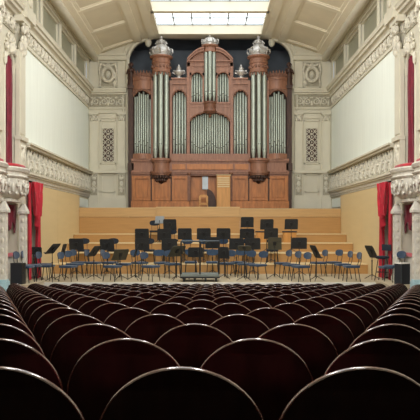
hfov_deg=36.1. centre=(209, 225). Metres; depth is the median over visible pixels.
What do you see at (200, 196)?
chair
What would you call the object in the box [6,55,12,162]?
curtain
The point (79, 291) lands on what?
seat
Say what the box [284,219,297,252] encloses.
music stand
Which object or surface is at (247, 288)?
seat
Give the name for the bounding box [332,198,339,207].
trim
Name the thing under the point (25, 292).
seat
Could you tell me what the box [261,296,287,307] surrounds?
seat
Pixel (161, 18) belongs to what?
window
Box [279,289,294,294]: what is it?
seat
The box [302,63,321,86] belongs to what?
relief
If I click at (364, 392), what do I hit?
seat
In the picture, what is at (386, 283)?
floor
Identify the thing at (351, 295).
seat
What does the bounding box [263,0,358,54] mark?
trim
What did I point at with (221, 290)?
seat
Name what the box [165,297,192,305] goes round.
seat
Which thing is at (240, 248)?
music stand
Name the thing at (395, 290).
seat
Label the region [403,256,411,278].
trim
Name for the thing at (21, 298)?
seat
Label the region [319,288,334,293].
seat
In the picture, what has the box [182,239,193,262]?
chair
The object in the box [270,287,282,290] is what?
seat
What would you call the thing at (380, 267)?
chair
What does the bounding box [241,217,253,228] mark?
music stand
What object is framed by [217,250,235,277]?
chair
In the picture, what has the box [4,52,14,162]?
trim
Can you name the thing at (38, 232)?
drape
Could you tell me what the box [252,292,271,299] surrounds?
seat
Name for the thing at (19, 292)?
seat
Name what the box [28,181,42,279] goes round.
stage curtain
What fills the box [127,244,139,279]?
music stand
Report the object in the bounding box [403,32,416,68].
trim
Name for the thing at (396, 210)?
carved pillar
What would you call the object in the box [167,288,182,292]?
seat
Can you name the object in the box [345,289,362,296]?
seat
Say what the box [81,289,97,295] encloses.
seat
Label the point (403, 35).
trim
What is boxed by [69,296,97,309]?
seat
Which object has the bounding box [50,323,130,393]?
seat
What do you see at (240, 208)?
floor
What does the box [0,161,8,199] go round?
balcony
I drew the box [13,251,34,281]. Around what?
chair
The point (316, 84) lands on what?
trim
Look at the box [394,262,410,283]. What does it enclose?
loudspeaker
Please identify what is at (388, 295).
seat
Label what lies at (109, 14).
ceiling
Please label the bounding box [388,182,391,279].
drape
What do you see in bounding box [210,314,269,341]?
seat
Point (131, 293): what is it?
seat
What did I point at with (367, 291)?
seat
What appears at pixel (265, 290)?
seat
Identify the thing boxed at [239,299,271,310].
seat
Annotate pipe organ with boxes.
[126,35,293,207]
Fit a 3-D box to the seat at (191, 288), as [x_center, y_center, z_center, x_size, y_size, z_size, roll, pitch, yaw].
[-0.361,1.648,12.870,0.536,0.900,0.610,0,0,-1]
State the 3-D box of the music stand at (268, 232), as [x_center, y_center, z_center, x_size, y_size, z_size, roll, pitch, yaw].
[2.233,0.724,23.665,0.520,1.294,0.418,0,0,-2]
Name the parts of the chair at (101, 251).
seat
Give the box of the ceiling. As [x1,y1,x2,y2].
[75,0,344,50]
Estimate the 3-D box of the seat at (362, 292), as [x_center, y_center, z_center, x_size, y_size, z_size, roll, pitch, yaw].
[2.670,1.587,12.046,0.536,0.900,0.610,0,0,2]
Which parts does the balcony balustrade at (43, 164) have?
panel, rail, rail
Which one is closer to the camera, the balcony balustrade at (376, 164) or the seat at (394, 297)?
the seat at (394, 297)
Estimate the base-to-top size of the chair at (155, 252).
0.914 m
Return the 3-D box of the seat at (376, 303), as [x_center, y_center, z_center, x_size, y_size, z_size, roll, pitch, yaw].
[1.848,1.288,7.951,0.536,0.900,0.610,0,0,2]
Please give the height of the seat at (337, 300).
0.900 m
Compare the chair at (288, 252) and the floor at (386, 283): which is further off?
the chair at (288, 252)
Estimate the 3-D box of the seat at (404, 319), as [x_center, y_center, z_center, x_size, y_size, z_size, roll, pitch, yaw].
[1.296,1.049,4.671,0.536,0.900,0.610,0,0,1]
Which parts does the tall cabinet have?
panel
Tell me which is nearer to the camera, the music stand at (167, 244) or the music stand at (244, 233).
the music stand at (167, 244)
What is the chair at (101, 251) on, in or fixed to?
on the floor at (262, 277)
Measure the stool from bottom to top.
1.152 m
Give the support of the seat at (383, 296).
on the floor
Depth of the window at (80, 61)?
29.49 m
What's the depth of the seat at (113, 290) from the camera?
11.76 m
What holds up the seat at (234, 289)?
on the floor
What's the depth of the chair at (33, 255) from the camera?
21.20 m
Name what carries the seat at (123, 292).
on the floor
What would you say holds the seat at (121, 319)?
on the floor
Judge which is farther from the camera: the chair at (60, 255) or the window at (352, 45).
the window at (352, 45)
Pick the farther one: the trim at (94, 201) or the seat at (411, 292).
the trim at (94, 201)
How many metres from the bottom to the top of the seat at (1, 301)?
0.900 m
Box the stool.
[374,244,391,280]
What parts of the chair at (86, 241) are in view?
backrest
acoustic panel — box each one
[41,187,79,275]
[340,187,378,276]
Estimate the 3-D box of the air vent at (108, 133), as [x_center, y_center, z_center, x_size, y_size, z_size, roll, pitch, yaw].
[-4.880,-3.880,30.870,0.620,1.680,0.060,0,0,0]
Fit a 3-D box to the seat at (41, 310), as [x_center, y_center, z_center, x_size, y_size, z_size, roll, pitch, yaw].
[-1.463,1.168,6.310,0.536,0.900,0.610,0,0,-1]
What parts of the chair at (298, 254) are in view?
seat, backrest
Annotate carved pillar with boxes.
[0,201,9,290]
[17,204,28,280]
[391,204,402,280]
[410,201,419,286]
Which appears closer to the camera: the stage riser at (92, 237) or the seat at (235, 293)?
the seat at (235, 293)
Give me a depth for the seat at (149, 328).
4.40 m
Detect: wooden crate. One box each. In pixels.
[255,231,267,242]
[282,231,296,242]
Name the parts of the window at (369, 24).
pane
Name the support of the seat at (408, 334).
on the floor
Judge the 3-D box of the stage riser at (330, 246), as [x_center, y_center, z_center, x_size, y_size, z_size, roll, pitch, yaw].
[0.000,1.205,26.285,11.420,1.050,1.220,0,0,0]
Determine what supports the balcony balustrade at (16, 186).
on the balcony at (17, 177)
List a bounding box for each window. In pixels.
[33,0,38,20]
[39,1,57,43]
[58,26,73,62]
[76,48,85,76]
[151,0,268,0]
[154,13,265,24]
[334,48,343,76]
[346,26,361,62]
[362,1,380,43]
[381,0,386,20]
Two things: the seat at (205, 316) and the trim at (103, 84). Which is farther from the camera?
the trim at (103, 84)
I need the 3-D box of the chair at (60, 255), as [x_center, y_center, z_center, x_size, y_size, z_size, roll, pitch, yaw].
[-4.488,1.275,20.209,0.538,0.914,0.440,0,0,15]
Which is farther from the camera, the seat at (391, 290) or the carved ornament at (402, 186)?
the carved ornament at (402, 186)
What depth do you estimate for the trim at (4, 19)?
20.73 m
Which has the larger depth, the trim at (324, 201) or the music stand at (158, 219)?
the trim at (324, 201)
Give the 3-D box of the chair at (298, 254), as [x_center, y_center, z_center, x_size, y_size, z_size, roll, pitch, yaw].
[2.691,1.275,21.012,0.538,0.914,0.440,0,0,-20]
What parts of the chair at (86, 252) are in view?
seat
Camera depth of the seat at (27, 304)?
7.67 m
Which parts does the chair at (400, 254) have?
backrest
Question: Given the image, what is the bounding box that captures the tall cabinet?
[216,175,230,206]
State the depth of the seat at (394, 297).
10.95 m
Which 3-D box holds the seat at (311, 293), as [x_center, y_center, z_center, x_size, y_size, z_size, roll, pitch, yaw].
[1.569,1.468,10.410,0.536,0.900,0.610,0,0,1]
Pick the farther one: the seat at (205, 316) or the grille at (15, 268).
the grille at (15, 268)
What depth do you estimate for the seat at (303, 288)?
12.58 m
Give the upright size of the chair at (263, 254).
0.914 m
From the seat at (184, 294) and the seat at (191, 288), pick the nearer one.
the seat at (184, 294)
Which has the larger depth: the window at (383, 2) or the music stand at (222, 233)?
the music stand at (222, 233)
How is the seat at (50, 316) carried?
on the floor
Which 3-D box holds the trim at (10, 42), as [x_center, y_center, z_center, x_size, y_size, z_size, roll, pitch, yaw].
[-5.780,-5.071,18.755,0.280,1.003,1.140,0,0,0]
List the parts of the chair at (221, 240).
backrest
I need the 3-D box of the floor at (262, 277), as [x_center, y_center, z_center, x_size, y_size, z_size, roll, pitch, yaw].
[0.000,1.830,25.300,14.800,0.200,11.400,0,0,0]
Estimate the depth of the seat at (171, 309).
6.03 m
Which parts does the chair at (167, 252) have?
seat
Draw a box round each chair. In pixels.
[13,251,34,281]
[21,251,41,281]
[33,255,51,278]
[35,252,55,280]
[57,252,77,281]
[64,250,83,278]
[70,249,87,275]
[77,238,89,261]
[84,250,101,276]
[100,250,117,276]
[102,252,121,281]
[108,238,118,262]
[115,260,131,277]
[130,250,147,276]
[140,252,159,281]
[143,238,154,261]
[149,220,160,242]
[153,250,169,276]
[164,250,180,278]
[171,230,177,240]
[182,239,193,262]
[184,250,196,271]
[197,239,208,261]
[199,195,207,206]
[206,249,217,268]
[216,239,227,260]
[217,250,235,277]
[230,250,246,275]
[237,250,255,278]
[248,251,267,279]
[266,240,278,261]
[275,250,291,277]
[282,251,301,279]
[291,252,311,281]
[310,250,327,275]
[324,249,342,275]
[334,251,352,278]
[342,252,361,281]
[378,254,392,279]
[384,251,405,282]
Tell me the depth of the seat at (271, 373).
2.78 m
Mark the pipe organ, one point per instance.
(183, 133)
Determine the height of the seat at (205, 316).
0.900 m
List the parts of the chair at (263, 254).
seat, backrest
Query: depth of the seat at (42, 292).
12.58 m
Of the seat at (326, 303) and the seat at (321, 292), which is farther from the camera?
the seat at (321, 292)
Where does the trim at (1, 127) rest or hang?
attached to the wall at (56, 120)
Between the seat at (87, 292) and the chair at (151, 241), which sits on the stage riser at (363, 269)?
the chair at (151, 241)
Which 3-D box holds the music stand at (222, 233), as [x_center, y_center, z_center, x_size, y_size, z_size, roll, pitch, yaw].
[0.495,0.725,23.665,0.520,1.292,0.418,0,0,0]
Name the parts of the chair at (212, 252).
seat, backrest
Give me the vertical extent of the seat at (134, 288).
0.900 m
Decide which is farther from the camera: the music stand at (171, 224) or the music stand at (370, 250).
the music stand at (171, 224)
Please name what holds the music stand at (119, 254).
on the floor at (262, 277)
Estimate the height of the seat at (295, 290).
0.900 m
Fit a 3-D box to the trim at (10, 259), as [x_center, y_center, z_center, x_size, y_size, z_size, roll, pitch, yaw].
[-5.930,1.278,18.650,0.140,0.735,1.780,0,0,0]
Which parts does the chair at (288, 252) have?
seat, backrest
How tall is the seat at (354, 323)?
0.900 m
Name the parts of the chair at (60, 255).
backrest, seat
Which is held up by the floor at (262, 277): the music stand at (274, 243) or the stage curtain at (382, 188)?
the music stand at (274, 243)
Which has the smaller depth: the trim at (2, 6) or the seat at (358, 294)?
the seat at (358, 294)
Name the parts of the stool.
seat, backrest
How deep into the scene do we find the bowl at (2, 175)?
16.79 m
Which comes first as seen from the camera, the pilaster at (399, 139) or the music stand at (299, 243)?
the pilaster at (399, 139)
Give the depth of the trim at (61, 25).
25.07 m
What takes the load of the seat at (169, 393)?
on the floor
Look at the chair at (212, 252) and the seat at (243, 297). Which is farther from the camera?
the chair at (212, 252)
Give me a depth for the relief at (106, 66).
30.78 m
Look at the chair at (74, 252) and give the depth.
22.41 m
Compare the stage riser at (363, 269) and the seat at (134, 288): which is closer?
the seat at (134, 288)
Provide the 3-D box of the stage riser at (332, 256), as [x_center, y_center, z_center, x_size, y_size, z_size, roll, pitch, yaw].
[0.000,1.380,25.085,11.420,0.700,1.220,0,0,0]
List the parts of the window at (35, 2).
pane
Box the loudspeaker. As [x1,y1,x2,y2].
[10,263,25,283]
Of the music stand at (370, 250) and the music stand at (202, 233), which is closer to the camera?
the music stand at (370, 250)
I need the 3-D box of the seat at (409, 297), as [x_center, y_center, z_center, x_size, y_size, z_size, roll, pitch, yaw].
[2.398,1.288,7.950,0.536,0.900,0.610,0,0,2]
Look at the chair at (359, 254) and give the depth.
20.10 m
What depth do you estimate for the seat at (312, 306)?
6.85 m
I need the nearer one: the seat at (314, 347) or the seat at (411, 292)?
the seat at (314, 347)
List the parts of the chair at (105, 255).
backrest, seat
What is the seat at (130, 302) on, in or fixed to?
on the floor
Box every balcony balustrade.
[26,143,92,192]
[327,143,393,192]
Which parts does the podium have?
rail post, rail post, platform frame, guard rail, rail post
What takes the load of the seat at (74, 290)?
on the floor
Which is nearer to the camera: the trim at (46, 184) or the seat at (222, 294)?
the seat at (222, 294)
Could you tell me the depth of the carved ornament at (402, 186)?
18.20 m
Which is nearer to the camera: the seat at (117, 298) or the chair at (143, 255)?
the seat at (117, 298)
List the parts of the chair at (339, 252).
seat, backrest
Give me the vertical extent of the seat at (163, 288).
0.900 m
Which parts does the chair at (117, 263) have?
seat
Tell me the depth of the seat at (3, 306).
6.02 m
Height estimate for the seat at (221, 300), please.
0.900 m
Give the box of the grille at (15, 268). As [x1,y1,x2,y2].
[11,264,20,282]
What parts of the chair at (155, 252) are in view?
backrest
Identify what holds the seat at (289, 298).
on the floor
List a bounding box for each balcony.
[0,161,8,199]
[1,166,29,202]
[390,166,418,202]
[411,161,419,199]
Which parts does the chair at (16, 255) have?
backrest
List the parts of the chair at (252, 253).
seat, backrest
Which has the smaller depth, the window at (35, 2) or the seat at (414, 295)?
the seat at (414, 295)
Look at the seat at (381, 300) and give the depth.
8.49 m
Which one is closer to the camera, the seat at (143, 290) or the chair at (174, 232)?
the seat at (143, 290)
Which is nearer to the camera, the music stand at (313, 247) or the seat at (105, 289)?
the seat at (105, 289)
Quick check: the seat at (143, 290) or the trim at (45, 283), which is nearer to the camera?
the seat at (143, 290)
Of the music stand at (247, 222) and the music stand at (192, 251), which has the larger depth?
the music stand at (247, 222)
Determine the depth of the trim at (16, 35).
19.20 m
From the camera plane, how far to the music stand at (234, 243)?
22.90 m
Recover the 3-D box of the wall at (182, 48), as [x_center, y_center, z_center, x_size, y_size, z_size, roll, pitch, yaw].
[0.000,-4.870,32.750,10.000,9.200,2.900,0,0,0]
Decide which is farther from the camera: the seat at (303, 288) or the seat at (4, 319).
the seat at (303, 288)
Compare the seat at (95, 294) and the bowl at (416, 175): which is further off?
the bowl at (416, 175)
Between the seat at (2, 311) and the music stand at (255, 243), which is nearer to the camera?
the seat at (2, 311)
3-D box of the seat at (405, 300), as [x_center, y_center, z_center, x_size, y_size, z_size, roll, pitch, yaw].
[2.118,1.229,7.131,0.536,0.900,0.610,0,0,1]
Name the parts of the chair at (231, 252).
seat, backrest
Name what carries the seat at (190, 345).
on the floor
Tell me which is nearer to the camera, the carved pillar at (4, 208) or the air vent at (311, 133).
the carved pillar at (4, 208)
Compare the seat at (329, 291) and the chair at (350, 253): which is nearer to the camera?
the seat at (329, 291)
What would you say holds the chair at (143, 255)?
on the floor at (262, 277)
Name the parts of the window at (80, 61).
pane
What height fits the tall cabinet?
1.612 m
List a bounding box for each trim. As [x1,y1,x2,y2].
[0,0,4,155]
[0,0,5,158]
[1,10,88,103]
[3,8,88,104]
[3,32,16,68]
[4,0,93,93]
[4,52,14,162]
[8,257,16,280]
[14,14,30,166]
[14,23,21,134]
[18,22,29,165]
[27,176,89,196]
[40,0,89,80]
[44,282,375,285]
[46,0,97,61]
[61,0,156,54]
[80,198,87,207]
[88,53,126,207]
[89,63,125,194]
[122,38,151,207]
[144,0,275,37]
[151,1,268,12]
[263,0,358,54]
[268,38,297,207]
[293,53,331,207]
[294,63,330,194]
[322,0,373,61]
[326,0,415,93]
[330,0,379,80]
[330,176,392,196]
[331,8,416,104]
[331,10,418,103]
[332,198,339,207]
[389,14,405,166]
[390,22,401,165]
[398,23,405,134]
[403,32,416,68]
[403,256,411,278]
[405,52,415,162]
[414,0,419,158]
[415,0,419,155]
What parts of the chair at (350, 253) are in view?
seat, backrest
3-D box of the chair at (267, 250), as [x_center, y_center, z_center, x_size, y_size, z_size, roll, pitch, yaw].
[2.346,0.917,24.155,0.440,0.914,0.538,0,0,8]
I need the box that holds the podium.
[180,240,219,281]
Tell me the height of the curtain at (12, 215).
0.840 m
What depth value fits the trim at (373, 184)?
24.73 m
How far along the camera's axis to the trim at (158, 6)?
27.01 m
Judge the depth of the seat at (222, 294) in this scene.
9.30 m
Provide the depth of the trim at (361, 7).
25.78 m
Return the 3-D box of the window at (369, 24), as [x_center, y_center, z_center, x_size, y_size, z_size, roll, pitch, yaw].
[5.930,-7.310,23.650,0.140,1.040,2.440,0,0,0]
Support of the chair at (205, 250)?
on the stage riser at (363, 269)
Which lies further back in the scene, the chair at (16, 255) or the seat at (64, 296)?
the chair at (16, 255)
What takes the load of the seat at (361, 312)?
on the floor
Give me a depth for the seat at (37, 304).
6.85 m
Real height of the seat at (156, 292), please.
0.900 m
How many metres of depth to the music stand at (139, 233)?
23.54 m
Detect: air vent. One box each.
[102,127,114,162]
[305,127,317,162]
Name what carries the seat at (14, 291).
on the floor
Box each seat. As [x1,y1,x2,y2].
[0,297,16,308]
[0,300,19,313]
[0,303,23,320]
[0,308,27,326]
[0,314,35,339]
[0,323,44,355]
[0,338,63,390]
[0,366,84,419]
[10,287,28,298]
[11,288,30,301]
[13,289,32,303]
[14,291,37,306]
[16,292,41,309]
[18,294,46,313]
[20,296,52,317]
[23,299,59,325]
[28,303,70,332]
[33,307,84,344]
[40,287,52,294]
[40,314,103,360]
[43,288,57,295]
[47,289,65,297]
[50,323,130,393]
[51,291,69,300]
[56,292,77,303]
[62,294,85,305]
[67,338,179,419]
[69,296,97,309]
[70,287,82,292]
[75,288,90,293]
[78,299,111,315]
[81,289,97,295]
[88,291,105,297]
[89,303,128,322]
[96,292,116,299]
[99,287,112,291]
[100,366,263,419]
[104,307,150,331]
[106,288,120,292]
[106,294,129,302]
[115,290,129,294]
[118,296,144,307]
[124,291,141,296]
[125,314,183,343]
[128,287,140,290]
[132,299,164,312]
[135,292,155,299]
[137,288,150,292]
[149,290,164,294]
[149,294,172,302]
[150,303,189,316]
[155,323,232,367]
[156,287,168,290]
[160,291,178,296]
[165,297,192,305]
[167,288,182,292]
[173,292,195,298]
[175,308,221,325]
[180,290,196,293]
[184,287,198,290]
[185,299,217,309]
[191,294,215,300]
[194,291,213,295]
[197,288,212,291]
[200,338,312,419]
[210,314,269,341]
[212,289,230,293]
[212,296,240,304]
[212,303,250,316]
[213,292,234,297]
[227,288,242,292]
[230,291,249,296]
[234,294,258,301]
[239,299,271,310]
[241,287,252,291]
[246,289,260,294]
[246,307,293,328]
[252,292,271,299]
[258,324,337,380]
[259,288,272,292]
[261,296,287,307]
[267,291,283,296]
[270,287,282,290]
[273,303,311,321]
[277,294,300,302]
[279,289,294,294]
[279,366,419,419]
[290,288,303,292]
[291,292,311,298]
[292,299,324,313]
[292,314,354,354]
[298,287,312,290]
[302,291,320,296]
[309,297,335,308]
[313,290,328,294]
[316,307,365,338]
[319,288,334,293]
[319,294,343,304]
[323,338,419,383]
[328,287,340,291]
[331,292,351,301]
[332,303,373,328]
[340,291,356,299]
[344,299,379,321]
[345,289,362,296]
[349,324,419,348]
[351,288,366,294]
[355,296,384,315]
[358,287,370,293]
[360,294,388,310]
[362,286,373,292]
[364,314,419,331]
[368,292,391,306]
[375,291,394,303]
[375,308,419,320]
[377,289,396,300]
[380,288,398,298]
[383,287,400,297]
[384,303,419,312]
[388,299,419,308]
[393,296,419,303]
[395,294,419,301]
[401,292,419,296]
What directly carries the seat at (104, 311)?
on the floor
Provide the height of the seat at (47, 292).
0.900 m
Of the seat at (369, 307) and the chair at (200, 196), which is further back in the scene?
the chair at (200, 196)
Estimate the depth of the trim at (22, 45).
19.40 m
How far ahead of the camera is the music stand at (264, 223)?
24.76 m
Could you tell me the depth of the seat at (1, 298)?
7.67 m
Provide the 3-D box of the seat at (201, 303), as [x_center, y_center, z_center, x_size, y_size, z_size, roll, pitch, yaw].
[-0.085,1.227,7.127,0.536,0.900,0.610,0,0,0]
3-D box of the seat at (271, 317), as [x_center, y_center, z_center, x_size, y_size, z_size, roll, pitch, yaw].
[0.465,1.108,5.491,0.536,0.900,0.610,0,0,0]
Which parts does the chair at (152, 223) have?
backrest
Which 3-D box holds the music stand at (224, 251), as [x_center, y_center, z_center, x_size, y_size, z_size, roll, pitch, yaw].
[0.495,1.202,21.061,0.480,1.047,0.418,0,0,20]
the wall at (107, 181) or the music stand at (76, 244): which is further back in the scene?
the wall at (107, 181)
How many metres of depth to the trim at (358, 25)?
25.06 m
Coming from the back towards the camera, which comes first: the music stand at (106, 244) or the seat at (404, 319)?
the music stand at (106, 244)
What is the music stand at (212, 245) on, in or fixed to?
on the floor at (262, 277)
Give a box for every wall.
[0,0,88,276]
[89,38,330,195]
[129,39,290,79]
[331,0,419,278]
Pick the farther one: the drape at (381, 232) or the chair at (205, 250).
the chair at (205, 250)
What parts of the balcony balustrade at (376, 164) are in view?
rail, rail, panel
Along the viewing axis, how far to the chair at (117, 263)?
21.21 m
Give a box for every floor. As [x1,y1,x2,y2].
[20,280,44,287]
[31,274,388,281]
[240,208,340,208]
[375,280,409,288]
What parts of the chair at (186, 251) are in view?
seat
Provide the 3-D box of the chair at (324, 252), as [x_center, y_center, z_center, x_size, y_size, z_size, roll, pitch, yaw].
[3.774,1.275,22.209,0.538,0.914,0.440,0,0,-15]
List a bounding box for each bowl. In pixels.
[0,173,5,192]
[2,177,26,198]
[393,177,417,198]
[414,173,419,192]
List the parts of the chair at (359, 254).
seat, backrest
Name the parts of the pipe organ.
pipe sill, panel, curved cornice, panel, pipe sill, panel, niche panel, pipe sill, cornice, frieze panel, cornice, arch moulding, panel, pipe sill, panel, curved cornice, pipe sill, panel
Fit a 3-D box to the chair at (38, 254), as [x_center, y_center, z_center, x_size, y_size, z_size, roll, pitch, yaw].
[-5.255,1.275,20.506,0.538,0.914,0.440,0,0,10]
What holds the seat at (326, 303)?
on the floor
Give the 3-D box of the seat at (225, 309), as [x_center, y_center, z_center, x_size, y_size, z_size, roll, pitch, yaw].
[0.192,1.167,6.308,0.536,0.900,0.610,0,0,0]
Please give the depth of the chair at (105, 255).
20.17 m
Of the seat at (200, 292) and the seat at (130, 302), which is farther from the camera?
the seat at (200, 292)
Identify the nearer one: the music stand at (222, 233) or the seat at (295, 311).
the seat at (295, 311)
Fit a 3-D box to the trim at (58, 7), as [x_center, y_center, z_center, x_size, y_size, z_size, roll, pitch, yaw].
[-5.582,-8.045,12.450,0.516,0.350,36.900,0,0,0]
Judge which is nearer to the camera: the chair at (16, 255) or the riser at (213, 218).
the chair at (16, 255)
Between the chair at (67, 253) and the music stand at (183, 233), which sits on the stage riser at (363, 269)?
the music stand at (183, 233)
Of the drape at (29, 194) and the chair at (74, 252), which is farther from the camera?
the chair at (74, 252)
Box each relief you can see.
[98,63,117,86]
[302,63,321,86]
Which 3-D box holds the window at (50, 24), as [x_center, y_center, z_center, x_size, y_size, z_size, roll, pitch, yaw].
[-5.930,-7.310,23.650,0.140,1.040,2.440,0,0,0]
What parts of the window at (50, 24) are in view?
pane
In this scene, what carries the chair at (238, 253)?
on the floor at (262, 277)
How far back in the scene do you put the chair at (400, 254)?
19.06 m
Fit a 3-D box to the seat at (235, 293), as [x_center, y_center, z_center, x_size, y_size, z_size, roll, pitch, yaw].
[0.464,1.468,10.411,0.536,0.900,0.610,0,0,0]
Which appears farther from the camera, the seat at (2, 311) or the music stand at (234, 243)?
the music stand at (234, 243)
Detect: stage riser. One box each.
[53,262,367,273]
[60,252,359,261]
[67,242,352,251]
[73,234,346,241]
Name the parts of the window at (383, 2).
pane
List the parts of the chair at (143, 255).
backrest, seat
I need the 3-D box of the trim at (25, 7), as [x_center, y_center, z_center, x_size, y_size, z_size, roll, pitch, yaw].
[-5.650,-6.733,12.450,0.380,0.965,36.900,0,0,0]
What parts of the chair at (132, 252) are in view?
backrest, seat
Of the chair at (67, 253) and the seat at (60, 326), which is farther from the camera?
the chair at (67, 253)
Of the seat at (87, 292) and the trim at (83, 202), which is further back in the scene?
the trim at (83, 202)
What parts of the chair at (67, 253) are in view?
backrest, seat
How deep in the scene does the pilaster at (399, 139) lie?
19.18 m
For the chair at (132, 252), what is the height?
0.914 m
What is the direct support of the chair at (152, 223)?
on the stage riser at (330, 246)
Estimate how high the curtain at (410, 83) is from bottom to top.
3.160 m
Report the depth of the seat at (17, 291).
11.76 m
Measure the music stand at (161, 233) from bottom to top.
1.270 m
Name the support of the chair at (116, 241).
on the stage riser at (363, 269)
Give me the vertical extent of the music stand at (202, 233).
1.292 m
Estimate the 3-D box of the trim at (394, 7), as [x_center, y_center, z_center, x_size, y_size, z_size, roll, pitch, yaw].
[5.650,-6.733,12.450,0.380,0.965,36.900,0,0,0]
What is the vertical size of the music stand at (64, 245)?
1.143 m
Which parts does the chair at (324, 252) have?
seat, backrest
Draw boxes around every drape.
[28,182,31,279]
[35,217,41,277]
[378,217,384,277]
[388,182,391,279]
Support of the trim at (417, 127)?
attached to the wall at (363, 120)
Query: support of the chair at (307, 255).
on the floor at (262, 277)
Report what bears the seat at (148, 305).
on the floor
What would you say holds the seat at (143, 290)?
on the floor
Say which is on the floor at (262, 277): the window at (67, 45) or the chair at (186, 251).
the chair at (186, 251)
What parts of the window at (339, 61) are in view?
pane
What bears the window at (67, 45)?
in the wall at (56, 120)
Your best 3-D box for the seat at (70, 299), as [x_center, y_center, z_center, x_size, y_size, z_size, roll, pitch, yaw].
[-1.740,1.348,8.770,0.536,0.900,0.610,0,0,-1]
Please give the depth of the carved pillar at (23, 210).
19.32 m
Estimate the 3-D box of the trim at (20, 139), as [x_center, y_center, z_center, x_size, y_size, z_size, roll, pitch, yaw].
[-5.670,-3.980,19.480,0.260,4.580,0.800,0,0,0]
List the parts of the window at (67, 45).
pane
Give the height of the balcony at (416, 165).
0.980 m
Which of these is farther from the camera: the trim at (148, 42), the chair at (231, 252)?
the trim at (148, 42)
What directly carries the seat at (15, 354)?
on the floor
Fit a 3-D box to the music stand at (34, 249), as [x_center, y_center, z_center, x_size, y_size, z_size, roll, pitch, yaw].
[-5.654,1.203,21.014,0.480,1.046,0.418,0,0,-12]
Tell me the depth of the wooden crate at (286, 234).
26.32 m
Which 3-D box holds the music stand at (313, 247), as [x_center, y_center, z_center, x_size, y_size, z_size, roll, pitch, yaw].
[3.414,1.166,20.314,0.418,1.119,0.520,0,0,-12]
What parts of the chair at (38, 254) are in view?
backrest, seat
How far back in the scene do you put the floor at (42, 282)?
18.85 m
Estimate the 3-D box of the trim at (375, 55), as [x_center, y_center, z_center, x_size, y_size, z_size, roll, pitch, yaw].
[5.810,-5.954,23.078,0.180,0.432,14.903,0,0,0]
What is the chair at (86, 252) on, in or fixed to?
on the floor at (262, 277)
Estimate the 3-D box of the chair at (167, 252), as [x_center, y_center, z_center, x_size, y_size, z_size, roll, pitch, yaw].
[-1.267,1.275,21.532,0.440,0.914,0.538,0,0,-25]
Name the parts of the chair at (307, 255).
seat, backrest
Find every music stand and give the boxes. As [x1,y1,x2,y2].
[31,247,43,278]
[44,243,60,281]
[54,244,67,278]
[69,238,83,274]
[86,246,100,278]
[100,239,114,274]
[111,249,128,279]
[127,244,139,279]
[135,229,148,261]
[135,239,149,274]
[155,216,163,241]
[157,229,170,261]
[161,239,176,273]
[163,219,176,229]
[167,246,185,279]
[178,228,191,262]
[188,247,202,278]
[197,228,210,263]
[205,237,219,271]
[216,228,230,261]
[217,247,229,278]
[229,238,243,273]
[238,246,251,280]
[240,229,253,262]
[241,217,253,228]
[245,238,260,274]
[260,219,273,250]
[264,228,277,262]
[268,237,281,278]
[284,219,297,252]
[291,237,306,274]
[310,245,322,279]
[365,245,379,278]
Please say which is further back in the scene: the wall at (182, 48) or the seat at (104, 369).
the wall at (182, 48)
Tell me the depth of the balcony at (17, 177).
18.20 m
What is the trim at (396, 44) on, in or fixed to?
attached to the wall at (363, 120)
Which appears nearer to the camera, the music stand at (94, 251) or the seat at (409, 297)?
the seat at (409, 297)
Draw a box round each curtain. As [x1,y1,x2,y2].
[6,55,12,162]
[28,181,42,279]
[377,181,391,279]
[407,55,413,162]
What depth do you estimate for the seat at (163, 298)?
8.48 m
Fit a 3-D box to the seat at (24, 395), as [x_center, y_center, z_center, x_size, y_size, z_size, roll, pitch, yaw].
[-0.636,0.868,2.210,0.536,0.900,0.610,0,0,0]
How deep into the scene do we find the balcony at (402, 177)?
18.20 m
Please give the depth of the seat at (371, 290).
13.40 m
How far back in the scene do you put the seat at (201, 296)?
8.48 m
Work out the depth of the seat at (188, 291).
10.93 m
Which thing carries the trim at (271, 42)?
attached to the wall at (107, 181)
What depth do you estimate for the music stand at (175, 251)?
20.48 m
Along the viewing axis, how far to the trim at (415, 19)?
19.93 m
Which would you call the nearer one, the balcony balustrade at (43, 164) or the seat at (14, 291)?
the seat at (14, 291)
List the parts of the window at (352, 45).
pane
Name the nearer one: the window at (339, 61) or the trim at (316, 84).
the window at (339, 61)
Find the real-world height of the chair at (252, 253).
0.914 m
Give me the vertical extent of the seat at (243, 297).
0.900 m
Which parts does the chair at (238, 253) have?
backrest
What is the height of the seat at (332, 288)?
0.900 m
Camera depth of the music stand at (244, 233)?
23.57 m
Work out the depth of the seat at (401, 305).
6.02 m
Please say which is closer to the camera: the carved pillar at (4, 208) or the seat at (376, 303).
the seat at (376, 303)

